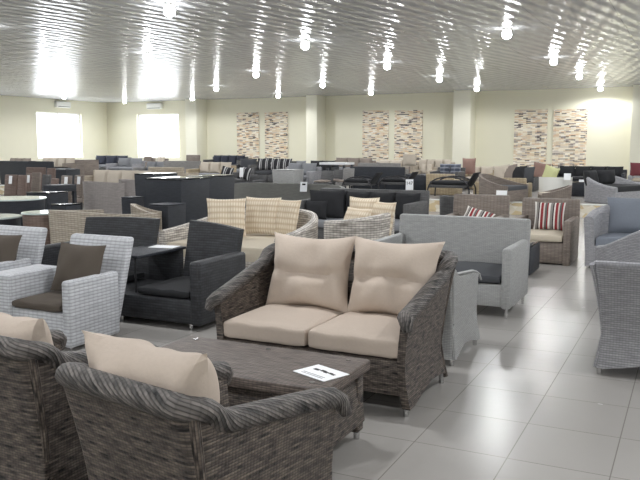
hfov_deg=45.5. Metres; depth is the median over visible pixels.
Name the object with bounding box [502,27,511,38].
ceiling lamp
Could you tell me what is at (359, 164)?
sofa
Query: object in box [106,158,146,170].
sofa
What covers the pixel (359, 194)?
cushion
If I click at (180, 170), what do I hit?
sofa
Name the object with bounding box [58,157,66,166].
cushion
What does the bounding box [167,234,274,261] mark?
seat cushion
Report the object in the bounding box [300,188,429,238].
sofa
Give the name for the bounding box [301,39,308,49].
ceiling lamp
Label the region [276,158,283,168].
throw pillow
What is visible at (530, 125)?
mosaic panel
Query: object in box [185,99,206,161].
column
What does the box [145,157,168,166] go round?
woven armchair
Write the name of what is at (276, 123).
mosaic panel
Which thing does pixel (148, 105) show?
air conditioner
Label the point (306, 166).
cushion
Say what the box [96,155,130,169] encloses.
sofa
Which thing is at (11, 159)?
sofa
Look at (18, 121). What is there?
wall
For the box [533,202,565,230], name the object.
throw pillow
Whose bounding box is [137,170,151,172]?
cushion
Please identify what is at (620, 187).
seat cushion
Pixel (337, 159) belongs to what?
cushion
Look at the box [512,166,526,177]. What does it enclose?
throw pillow
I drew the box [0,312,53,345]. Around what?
cushion
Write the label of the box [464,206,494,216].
throw pillow
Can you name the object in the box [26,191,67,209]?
side table
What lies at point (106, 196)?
barrel chair
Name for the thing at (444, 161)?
cushion
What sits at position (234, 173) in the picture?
woven armchair
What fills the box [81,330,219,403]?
cushion
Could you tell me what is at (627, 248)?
tub chair
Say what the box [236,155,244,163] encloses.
cushion
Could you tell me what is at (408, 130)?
mosaic panel
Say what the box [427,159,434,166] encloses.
cushion
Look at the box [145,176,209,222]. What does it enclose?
bar table
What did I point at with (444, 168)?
cushion
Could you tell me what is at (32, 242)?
woven armchair
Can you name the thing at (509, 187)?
seat cushion
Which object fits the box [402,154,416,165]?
throw pillow
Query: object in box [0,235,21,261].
throw pillow
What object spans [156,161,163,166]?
cushion
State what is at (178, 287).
seat cushion
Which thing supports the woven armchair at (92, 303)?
on the floor
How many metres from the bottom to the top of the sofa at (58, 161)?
0.820 m
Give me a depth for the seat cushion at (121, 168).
30.41 m
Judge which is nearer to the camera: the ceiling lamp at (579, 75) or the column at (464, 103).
the ceiling lamp at (579, 75)
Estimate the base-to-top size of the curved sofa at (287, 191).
0.852 m
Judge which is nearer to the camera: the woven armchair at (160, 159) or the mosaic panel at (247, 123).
the woven armchair at (160, 159)
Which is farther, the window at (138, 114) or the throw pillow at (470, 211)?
the window at (138, 114)
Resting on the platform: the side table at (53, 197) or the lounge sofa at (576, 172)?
the lounge sofa at (576, 172)
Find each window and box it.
[36,112,80,158]
[138,114,178,157]
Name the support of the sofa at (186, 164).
on the platform
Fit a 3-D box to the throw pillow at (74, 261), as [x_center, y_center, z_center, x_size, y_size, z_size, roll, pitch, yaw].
[-1.995,0.232,6.302,0.500,0.395,0.201,3,8,26]
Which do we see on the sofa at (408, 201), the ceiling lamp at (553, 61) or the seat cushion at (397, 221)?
the seat cushion at (397, 221)
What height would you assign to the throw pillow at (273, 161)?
0.408 m
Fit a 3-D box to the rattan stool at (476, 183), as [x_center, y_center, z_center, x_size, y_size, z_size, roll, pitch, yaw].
[4.097,-1.331,19.778,0.182,0.355,0.350,3,8,26]
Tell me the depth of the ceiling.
15.94 m
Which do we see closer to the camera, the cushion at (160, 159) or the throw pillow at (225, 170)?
the throw pillow at (225, 170)
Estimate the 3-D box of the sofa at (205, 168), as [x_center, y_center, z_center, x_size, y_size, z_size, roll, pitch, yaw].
[-3.434,-2.079,24.121,1.366,0.767,0.848,3,8,26]
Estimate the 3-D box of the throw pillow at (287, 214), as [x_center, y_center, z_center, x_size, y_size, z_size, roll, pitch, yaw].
[-0.436,-0.285,9.742,0.420,0.466,0.194,6,9,38]
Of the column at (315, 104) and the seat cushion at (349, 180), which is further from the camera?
the column at (315, 104)
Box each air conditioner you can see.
[54,101,70,107]
[146,103,162,108]
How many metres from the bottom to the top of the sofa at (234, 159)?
0.862 m
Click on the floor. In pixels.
(527, 401)
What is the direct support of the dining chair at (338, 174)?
on the platform
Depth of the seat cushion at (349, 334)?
4.68 m
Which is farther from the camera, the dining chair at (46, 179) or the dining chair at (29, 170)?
the dining chair at (29, 170)
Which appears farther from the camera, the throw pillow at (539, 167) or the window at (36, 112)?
the window at (36, 112)
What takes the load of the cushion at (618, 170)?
on the lounge sofa at (576, 172)
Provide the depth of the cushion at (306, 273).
5.29 m
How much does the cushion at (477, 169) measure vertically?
0.323 m
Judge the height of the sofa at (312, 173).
0.776 m
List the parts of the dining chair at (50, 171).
backrest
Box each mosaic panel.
[237,112,258,161]
[265,112,287,158]
[362,110,388,162]
[394,110,422,162]
[513,109,547,166]
[552,109,587,168]
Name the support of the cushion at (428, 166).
on the sofa at (426, 168)
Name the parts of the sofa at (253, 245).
backrest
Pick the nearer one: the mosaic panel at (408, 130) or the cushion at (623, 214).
the cushion at (623, 214)
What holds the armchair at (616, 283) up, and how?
on the floor
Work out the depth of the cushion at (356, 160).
30.12 m
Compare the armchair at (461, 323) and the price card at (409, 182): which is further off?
the price card at (409, 182)
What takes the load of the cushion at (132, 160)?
on the sofa at (128, 164)
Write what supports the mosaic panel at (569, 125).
attached to the wall at (609, 109)
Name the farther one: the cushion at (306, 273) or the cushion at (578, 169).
the cushion at (578, 169)
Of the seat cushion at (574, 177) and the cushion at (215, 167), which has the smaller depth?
the seat cushion at (574, 177)
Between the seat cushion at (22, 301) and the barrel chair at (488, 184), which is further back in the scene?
the barrel chair at (488, 184)
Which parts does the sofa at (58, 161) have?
arm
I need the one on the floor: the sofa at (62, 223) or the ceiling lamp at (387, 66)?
the sofa at (62, 223)
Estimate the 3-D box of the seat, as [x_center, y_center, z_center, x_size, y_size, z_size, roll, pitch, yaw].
[-1.753,0.258,7.375,2.090,0.865,0.964,3,8,26]
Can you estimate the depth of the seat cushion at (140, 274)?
7.55 m
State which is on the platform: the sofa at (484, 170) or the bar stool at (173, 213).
the sofa at (484, 170)
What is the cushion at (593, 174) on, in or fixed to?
on the sofa at (599, 185)
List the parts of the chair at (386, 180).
arm, seat, arm, backrest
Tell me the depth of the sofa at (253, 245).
9.24 m
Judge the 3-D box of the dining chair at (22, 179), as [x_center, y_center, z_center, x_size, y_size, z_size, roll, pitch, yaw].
[-6.374,-0.854,15.877,0.230,0.972,0.578,3,8,26]
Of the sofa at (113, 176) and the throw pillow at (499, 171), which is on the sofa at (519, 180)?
the throw pillow at (499, 171)
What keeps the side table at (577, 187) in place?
on the platform
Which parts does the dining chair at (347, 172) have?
seat, backrest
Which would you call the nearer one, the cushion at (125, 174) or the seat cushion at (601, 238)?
the seat cushion at (601, 238)
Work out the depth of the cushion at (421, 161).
27.26 m
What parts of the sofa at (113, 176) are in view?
arm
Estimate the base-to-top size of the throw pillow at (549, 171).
0.486 m
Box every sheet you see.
[149,245,178,247]
[293,364,348,381]
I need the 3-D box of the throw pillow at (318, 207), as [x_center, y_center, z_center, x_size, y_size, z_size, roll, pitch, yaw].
[-0.061,-0.470,11.955,0.360,0.292,0.167,2,7,16]
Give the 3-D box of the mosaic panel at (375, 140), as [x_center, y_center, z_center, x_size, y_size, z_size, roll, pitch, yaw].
[2.232,-4.058,30.692,1.120,2.268,0.030,3,8,26]
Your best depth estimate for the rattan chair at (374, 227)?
9.08 m
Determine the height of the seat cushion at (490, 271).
0.106 m
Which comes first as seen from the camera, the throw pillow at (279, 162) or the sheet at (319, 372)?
the sheet at (319, 372)
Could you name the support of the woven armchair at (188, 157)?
on the platform
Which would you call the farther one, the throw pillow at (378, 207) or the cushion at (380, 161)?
the cushion at (380, 161)
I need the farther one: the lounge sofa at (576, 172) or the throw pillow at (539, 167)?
the lounge sofa at (576, 172)
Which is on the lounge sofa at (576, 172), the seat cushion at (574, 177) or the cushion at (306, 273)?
the seat cushion at (574, 177)
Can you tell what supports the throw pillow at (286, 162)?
on the sofa at (256, 171)
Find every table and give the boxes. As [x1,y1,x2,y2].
[0,196,46,225]
[0,214,21,225]
[21,210,50,244]
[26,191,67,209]
[43,184,76,202]
[50,203,80,209]
[134,172,177,207]
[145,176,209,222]
[162,336,369,445]
[187,174,234,198]
[319,162,353,186]
[408,174,425,189]
[571,181,583,195]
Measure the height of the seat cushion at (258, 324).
0.155 m
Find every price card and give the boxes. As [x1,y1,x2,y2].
[300,182,306,191]
[406,179,412,189]
[496,190,506,194]
[564,173,570,179]
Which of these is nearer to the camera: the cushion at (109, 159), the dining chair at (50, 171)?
the dining chair at (50, 171)
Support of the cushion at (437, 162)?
on the sofa at (435, 162)
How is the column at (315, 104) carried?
on the platform
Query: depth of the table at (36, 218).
9.44 m
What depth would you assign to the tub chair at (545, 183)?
18.33 m
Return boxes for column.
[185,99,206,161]
[306,95,325,162]
[452,90,475,167]
[629,85,639,174]
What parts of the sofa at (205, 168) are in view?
arm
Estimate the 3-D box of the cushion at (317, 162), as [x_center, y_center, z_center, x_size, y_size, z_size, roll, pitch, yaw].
[-0.128,-2.428,25.180,0.448,0.390,0.217,3,8,26]
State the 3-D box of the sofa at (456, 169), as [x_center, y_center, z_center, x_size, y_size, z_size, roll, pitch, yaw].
[3.714,-1.834,22.193,0.832,0.755,0.848,3,8,26]
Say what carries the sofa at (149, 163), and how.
on the platform
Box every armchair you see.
[0,225,47,270]
[0,233,133,350]
[0,312,157,479]
[55,330,351,479]
[144,156,155,161]
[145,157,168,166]
[186,155,199,160]
[232,172,240,179]
[233,159,257,174]
[234,175,267,183]
[442,269,481,365]
[447,194,509,217]
[515,198,580,265]
[590,260,639,374]
[628,175,639,182]
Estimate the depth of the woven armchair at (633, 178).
23.00 m
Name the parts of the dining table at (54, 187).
leg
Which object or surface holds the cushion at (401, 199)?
on the sofa at (408, 201)
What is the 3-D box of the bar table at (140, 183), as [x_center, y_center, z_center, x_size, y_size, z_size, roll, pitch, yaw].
[-2.957,-0.662,13.833,0.510,1.096,0.600,3,8,26]
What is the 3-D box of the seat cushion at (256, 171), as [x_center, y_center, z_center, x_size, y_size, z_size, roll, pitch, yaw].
[-1.868,-2.407,27.052,0.605,0.133,0.723,3,8,26]
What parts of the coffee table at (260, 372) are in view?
leg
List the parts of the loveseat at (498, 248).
arm, backrest, arm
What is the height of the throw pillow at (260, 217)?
0.486 m
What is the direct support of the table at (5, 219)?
on the floor
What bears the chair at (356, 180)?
on the platform
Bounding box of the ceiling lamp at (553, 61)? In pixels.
[550,57,556,64]
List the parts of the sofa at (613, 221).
backrest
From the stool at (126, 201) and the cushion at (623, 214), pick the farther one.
the stool at (126, 201)
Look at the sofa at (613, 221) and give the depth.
10.24 m
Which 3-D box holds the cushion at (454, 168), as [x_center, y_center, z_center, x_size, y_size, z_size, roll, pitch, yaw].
[3.961,-2.044,22.313,0.322,0.367,0.216,3,8,26]
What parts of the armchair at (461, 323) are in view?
corner post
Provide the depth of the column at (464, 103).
28.33 m
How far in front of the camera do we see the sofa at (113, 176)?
21.00 m
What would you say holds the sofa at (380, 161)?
on the platform
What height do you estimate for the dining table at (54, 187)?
0.854 m
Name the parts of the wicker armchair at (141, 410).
corner post, corner post, frame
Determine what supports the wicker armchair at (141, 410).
on the floor
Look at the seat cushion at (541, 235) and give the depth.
10.29 m
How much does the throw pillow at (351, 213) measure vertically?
0.384 m
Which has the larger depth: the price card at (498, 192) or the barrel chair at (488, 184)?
the barrel chair at (488, 184)
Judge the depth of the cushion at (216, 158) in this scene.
33.16 m
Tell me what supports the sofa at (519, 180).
on the platform
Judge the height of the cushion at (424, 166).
0.343 m
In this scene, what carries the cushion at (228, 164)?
on the sofa at (205, 168)
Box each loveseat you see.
[205,232,457,416]
[373,214,530,318]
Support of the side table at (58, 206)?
on the floor
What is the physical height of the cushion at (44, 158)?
0.416 m
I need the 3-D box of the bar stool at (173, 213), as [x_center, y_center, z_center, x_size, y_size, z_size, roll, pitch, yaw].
[-2.156,-0.129,10.822,0.345,0.782,0.420,3,8,26]
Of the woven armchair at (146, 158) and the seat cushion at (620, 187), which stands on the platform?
the woven armchair at (146, 158)
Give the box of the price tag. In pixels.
[239,168,243,176]
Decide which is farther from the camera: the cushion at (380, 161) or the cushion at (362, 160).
the cushion at (362, 160)
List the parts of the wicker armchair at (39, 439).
corner post, frame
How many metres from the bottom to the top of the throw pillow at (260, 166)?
0.409 m
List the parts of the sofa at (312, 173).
arm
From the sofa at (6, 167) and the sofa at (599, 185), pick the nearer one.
the sofa at (599, 185)
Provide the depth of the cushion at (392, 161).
28.30 m
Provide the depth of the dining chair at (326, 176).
20.78 m
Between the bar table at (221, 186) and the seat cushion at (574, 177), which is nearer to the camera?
the bar table at (221, 186)
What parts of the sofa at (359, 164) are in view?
backrest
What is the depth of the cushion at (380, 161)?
28.51 m
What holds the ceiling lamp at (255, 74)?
attached to the ceiling
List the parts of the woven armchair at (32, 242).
arm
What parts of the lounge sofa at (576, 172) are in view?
arm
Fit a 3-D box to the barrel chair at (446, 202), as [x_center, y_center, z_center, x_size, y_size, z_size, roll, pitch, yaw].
[2.334,-0.357,12.707,0.702,0.768,0.618,3,8,26]
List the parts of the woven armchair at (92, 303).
arm, arm, backrest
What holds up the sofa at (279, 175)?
on the platform
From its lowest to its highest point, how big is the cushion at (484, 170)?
0.322 m
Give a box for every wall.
[0,95,107,160]
[106,87,632,178]
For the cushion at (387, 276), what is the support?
on the wicker loveseat at (384, 304)
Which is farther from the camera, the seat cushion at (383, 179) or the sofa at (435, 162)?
the sofa at (435, 162)
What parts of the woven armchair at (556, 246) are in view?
arm, arm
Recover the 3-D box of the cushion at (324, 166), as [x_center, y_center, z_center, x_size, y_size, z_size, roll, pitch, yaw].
[0.267,-2.404,24.989,0.448,0.389,0.222,3,8,26]
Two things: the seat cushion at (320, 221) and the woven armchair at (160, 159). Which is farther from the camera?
the woven armchair at (160, 159)
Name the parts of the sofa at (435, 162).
arm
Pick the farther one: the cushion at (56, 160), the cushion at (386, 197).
the cushion at (56, 160)
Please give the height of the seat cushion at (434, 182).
0.108 m
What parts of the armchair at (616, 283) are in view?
corner post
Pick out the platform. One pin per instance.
(586, 207)
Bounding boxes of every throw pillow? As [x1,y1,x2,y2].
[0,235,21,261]
[50,242,105,290]
[206,198,245,236]
[221,166,233,173]
[237,166,252,180]
[245,196,281,234]
[257,158,267,169]
[263,158,273,169]
[268,158,279,169]
[275,200,300,233]
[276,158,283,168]
[282,159,291,168]
[306,200,327,219]
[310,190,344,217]
[343,207,372,219]
[350,196,379,208]
[371,202,396,235]
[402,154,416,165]
[463,158,475,173]
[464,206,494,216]
[493,164,509,177]
[504,164,516,177]
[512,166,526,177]
[524,167,534,182]
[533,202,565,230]
[534,162,550,176]
[542,164,559,176]
[630,162,639,175]
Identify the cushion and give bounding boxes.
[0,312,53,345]
[12,291,62,311]
[43,157,50,160]
[50,157,58,166]
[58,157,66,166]
[66,157,74,162]
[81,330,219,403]
[93,170,107,181]
[96,155,106,163]
[106,156,116,163]
[107,170,122,182]
[108,167,120,169]
[118,158,130,166]
[120,167,131,169]
[121,170,136,179]
[127,271,144,281]
[130,158,142,166]
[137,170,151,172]
[137,276,189,297]
[144,156,151,160]
[146,161,156,170]
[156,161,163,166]
[157,157,164,161]
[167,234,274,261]
[200,162,210,172]
[210,162,220,172]
[213,155,221,161]
[220,162,231,169]
[221,155,228,161]
[223,304,342,345]
[229,155,236,164]
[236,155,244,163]
[239,159,256,168]
[255,170,271,173]
[265,232,356,312]
[288,163,302,168]
[302,163,316,174]
[308,312,399,357]
[311,161,322,166]
[314,180,330,181]
[318,218,343,227]
[323,161,334,170]
[323,190,346,215]
[336,158,347,166]
[344,178,370,182]
[345,191,370,212]
[346,237,444,314]
[347,158,359,166]
[360,158,371,162]
[370,192,394,202]
[379,160,390,162]
[380,178,407,181]
[391,160,402,166]
[394,219,399,230]
[395,193,420,218]
[418,159,426,169]
[421,164,426,173]
[426,164,431,170]
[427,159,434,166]
[430,180,467,184]
[435,159,442,169]
[440,164,450,173]
[443,159,451,163]
[450,164,460,173]
[455,261,501,282]
[468,166,480,175]
[481,166,492,173]
[504,185,526,190]
[530,229,562,241]
[559,166,574,175]
[559,176,583,179]
[575,166,590,175]
[583,170,598,185]
[591,166,606,169]
[596,169,614,183]
[596,233,631,245]
[604,184,639,191]
[607,166,623,176]
[607,197,639,232]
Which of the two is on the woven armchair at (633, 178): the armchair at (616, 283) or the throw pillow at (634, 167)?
the throw pillow at (634, 167)
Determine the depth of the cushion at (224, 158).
33.01 m
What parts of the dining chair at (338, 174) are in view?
backrest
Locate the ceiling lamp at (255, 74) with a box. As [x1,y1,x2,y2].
[253,70,258,77]
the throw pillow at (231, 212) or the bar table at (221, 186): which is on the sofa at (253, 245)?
the throw pillow at (231, 212)
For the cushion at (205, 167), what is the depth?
24.38 m
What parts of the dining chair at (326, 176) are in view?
seat, backrest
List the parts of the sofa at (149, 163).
arm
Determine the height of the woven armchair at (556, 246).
0.840 m
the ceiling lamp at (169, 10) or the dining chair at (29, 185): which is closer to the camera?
the ceiling lamp at (169, 10)
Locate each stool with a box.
[121,196,143,213]
[148,202,185,229]
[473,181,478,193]
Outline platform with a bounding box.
[0,181,606,216]
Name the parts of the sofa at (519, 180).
backrest, arm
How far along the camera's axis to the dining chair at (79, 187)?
16.75 m
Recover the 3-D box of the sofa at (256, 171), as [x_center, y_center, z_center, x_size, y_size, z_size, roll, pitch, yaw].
[-1.565,-2.418,26.971,1.426,0.734,0.848,3,8,26]
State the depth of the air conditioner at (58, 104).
33.76 m
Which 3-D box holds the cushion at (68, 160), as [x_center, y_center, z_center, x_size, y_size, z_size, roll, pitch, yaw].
[-9.773,-3.026,29.871,0.422,0.415,0.222,3,8,26]
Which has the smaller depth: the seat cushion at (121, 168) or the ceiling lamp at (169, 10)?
the ceiling lamp at (169, 10)
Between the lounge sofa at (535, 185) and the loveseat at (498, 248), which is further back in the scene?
the lounge sofa at (535, 185)
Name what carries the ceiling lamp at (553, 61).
attached to the ceiling
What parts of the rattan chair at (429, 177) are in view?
arm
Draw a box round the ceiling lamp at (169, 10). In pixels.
[163,3,174,16]
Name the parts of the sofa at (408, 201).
arm, backrest, arm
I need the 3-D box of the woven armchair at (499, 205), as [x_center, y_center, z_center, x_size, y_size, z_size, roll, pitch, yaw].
[2.260,-0.212,11.173,0.840,0.860,0.868,3,8,26]
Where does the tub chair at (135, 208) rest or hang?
on the floor
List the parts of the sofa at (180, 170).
arm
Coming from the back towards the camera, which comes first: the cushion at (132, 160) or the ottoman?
the cushion at (132, 160)
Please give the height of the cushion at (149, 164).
0.353 m
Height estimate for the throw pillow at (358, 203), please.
0.510 m
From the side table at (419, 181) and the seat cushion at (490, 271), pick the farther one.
the side table at (419, 181)
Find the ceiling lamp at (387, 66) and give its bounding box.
[384,62,390,69]
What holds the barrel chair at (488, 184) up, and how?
on the platform
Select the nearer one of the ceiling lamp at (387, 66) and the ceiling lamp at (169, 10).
the ceiling lamp at (169, 10)
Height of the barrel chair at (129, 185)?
0.891 m
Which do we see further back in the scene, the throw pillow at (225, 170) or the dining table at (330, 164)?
the dining table at (330, 164)
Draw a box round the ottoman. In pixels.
[528,240,539,274]
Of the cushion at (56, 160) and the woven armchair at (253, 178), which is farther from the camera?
the cushion at (56, 160)
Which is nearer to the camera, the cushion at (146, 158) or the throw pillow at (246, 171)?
the throw pillow at (246, 171)
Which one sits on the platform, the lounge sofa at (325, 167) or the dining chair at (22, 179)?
the lounge sofa at (325, 167)
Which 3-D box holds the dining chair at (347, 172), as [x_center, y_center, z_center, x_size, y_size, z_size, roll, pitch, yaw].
[0.679,-1.605,20.717,0.326,0.667,0.577,3,8,26]
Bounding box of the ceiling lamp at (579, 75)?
[576,73,581,79]
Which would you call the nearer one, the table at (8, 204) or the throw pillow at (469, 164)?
the table at (8, 204)
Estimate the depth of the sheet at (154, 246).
7.45 m
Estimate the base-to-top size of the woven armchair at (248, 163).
0.797 m
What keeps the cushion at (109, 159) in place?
on the sofa at (103, 160)
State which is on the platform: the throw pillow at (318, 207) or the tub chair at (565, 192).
the tub chair at (565, 192)
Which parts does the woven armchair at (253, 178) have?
arm, backrest, arm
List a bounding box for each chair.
[4,175,17,195]
[17,175,26,195]
[26,167,45,189]
[26,174,31,195]
[31,173,41,191]
[41,168,55,190]
[42,175,51,190]
[51,178,58,184]
[61,175,71,202]
[71,175,84,209]
[82,181,123,213]
[119,179,135,196]
[130,204,161,244]
[313,171,333,184]
[324,212,394,239]
[333,170,342,184]
[335,168,354,188]
[342,172,382,188]
[377,172,417,189]
[426,173,462,194]
[427,172,480,195]
[439,195,453,214]
[479,174,528,201]
[538,185,571,198]
[539,177,572,191]
[595,230,639,262]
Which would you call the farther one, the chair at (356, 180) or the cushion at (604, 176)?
the chair at (356, 180)
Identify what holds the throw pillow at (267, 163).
on the sofa at (256, 171)
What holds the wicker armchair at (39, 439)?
on the floor
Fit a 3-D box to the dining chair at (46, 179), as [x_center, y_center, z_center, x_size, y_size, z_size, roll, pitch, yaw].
[-5.944,-0.884,16.110,0.228,0.973,0.578,3,8,26]
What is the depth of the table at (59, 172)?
19.49 m
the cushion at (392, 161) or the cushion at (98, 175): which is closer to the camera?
the cushion at (98, 175)
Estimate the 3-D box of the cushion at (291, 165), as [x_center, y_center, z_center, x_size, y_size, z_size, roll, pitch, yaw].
[-0.741,-2.095,22.605,0.475,0.379,0.221,3,8,26]
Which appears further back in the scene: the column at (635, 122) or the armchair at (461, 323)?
the column at (635, 122)
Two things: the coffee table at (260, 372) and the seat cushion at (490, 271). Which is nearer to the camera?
the coffee table at (260, 372)
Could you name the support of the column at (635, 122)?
on the platform
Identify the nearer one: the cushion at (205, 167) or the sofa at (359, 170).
the sofa at (359, 170)
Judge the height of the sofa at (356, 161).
0.800 m
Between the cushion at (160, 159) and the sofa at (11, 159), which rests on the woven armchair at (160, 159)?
the cushion at (160, 159)
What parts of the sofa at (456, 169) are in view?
arm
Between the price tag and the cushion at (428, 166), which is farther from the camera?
the cushion at (428, 166)
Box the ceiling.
[0,0,639,102]
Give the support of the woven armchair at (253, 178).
on the platform
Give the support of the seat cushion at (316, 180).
on the dining chair at (326, 176)
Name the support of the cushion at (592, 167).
on the lounge sofa at (576, 172)
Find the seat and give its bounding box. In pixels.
[41,217,245,329]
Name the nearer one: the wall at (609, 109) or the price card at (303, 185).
the price card at (303, 185)
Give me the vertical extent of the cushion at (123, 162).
0.379 m
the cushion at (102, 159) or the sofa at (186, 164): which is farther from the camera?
the cushion at (102, 159)
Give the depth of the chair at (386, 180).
20.12 m
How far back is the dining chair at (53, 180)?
15.10 m
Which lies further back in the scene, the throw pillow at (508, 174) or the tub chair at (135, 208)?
the throw pillow at (508, 174)
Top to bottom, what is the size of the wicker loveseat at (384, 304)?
0.978 m
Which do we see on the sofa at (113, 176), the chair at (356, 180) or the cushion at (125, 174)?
the cushion at (125, 174)
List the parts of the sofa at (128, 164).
arm, arm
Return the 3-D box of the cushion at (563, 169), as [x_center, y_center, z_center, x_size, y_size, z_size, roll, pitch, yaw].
[7.591,-2.114,23.428,0.467,0.325,0.209,3,8,26]
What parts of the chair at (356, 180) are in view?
arm, seat, backrest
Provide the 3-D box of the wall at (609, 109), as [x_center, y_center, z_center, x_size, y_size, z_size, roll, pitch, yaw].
[5.327,-3.859,29.376,34.500,3.600,0.300,3,8,26]
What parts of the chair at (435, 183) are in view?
arm, seat, arm, backrest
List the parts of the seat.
arm, backrest, post, backrest, arm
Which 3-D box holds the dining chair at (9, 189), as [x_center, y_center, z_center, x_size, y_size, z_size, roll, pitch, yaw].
[-6.660,-0.873,16.016,0.351,0.976,0.578,3,8,26]
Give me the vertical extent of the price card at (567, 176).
0.159 m
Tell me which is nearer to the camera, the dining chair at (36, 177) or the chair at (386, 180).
the dining chair at (36, 177)
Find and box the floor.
[0,194,639,479]
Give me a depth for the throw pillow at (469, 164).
22.62 m
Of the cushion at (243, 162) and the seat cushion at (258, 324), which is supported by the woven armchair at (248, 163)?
the cushion at (243, 162)
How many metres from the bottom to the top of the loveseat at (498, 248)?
0.860 m
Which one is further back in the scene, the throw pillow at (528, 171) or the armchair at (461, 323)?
the throw pillow at (528, 171)
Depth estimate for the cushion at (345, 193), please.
12.41 m
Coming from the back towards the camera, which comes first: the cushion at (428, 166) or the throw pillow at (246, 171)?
the cushion at (428, 166)
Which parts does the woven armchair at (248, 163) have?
arm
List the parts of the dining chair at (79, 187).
seat, backrest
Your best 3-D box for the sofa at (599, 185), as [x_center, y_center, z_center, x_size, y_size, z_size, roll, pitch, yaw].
[6.793,-1.263,17.763,1.523,0.717,1.191,-5,9,-36]
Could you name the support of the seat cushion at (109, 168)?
on the sofa at (128, 164)
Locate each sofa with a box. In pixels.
[0,161,70,183]
[10,158,30,160]
[43,157,75,168]
[48,209,157,243]
[83,170,156,202]
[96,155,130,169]
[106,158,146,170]
[133,161,163,170]
[148,167,198,175]
[159,208,317,267]
[163,161,200,172]
[186,162,236,174]
[203,155,248,164]
[234,183,344,207]
[252,161,295,181]
[287,163,321,183]
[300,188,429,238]
[311,161,338,178]
[335,158,375,169]
[350,166,410,189]
[358,163,408,173]
[379,160,416,172]
[410,159,454,172]
[412,164,436,173]
[430,164,465,189]
[465,166,493,188]
[504,178,531,197]
[532,177,538,191]
[557,166,626,181]
[583,169,639,203]
[584,197,639,265]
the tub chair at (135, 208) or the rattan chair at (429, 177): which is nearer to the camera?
the tub chair at (135, 208)

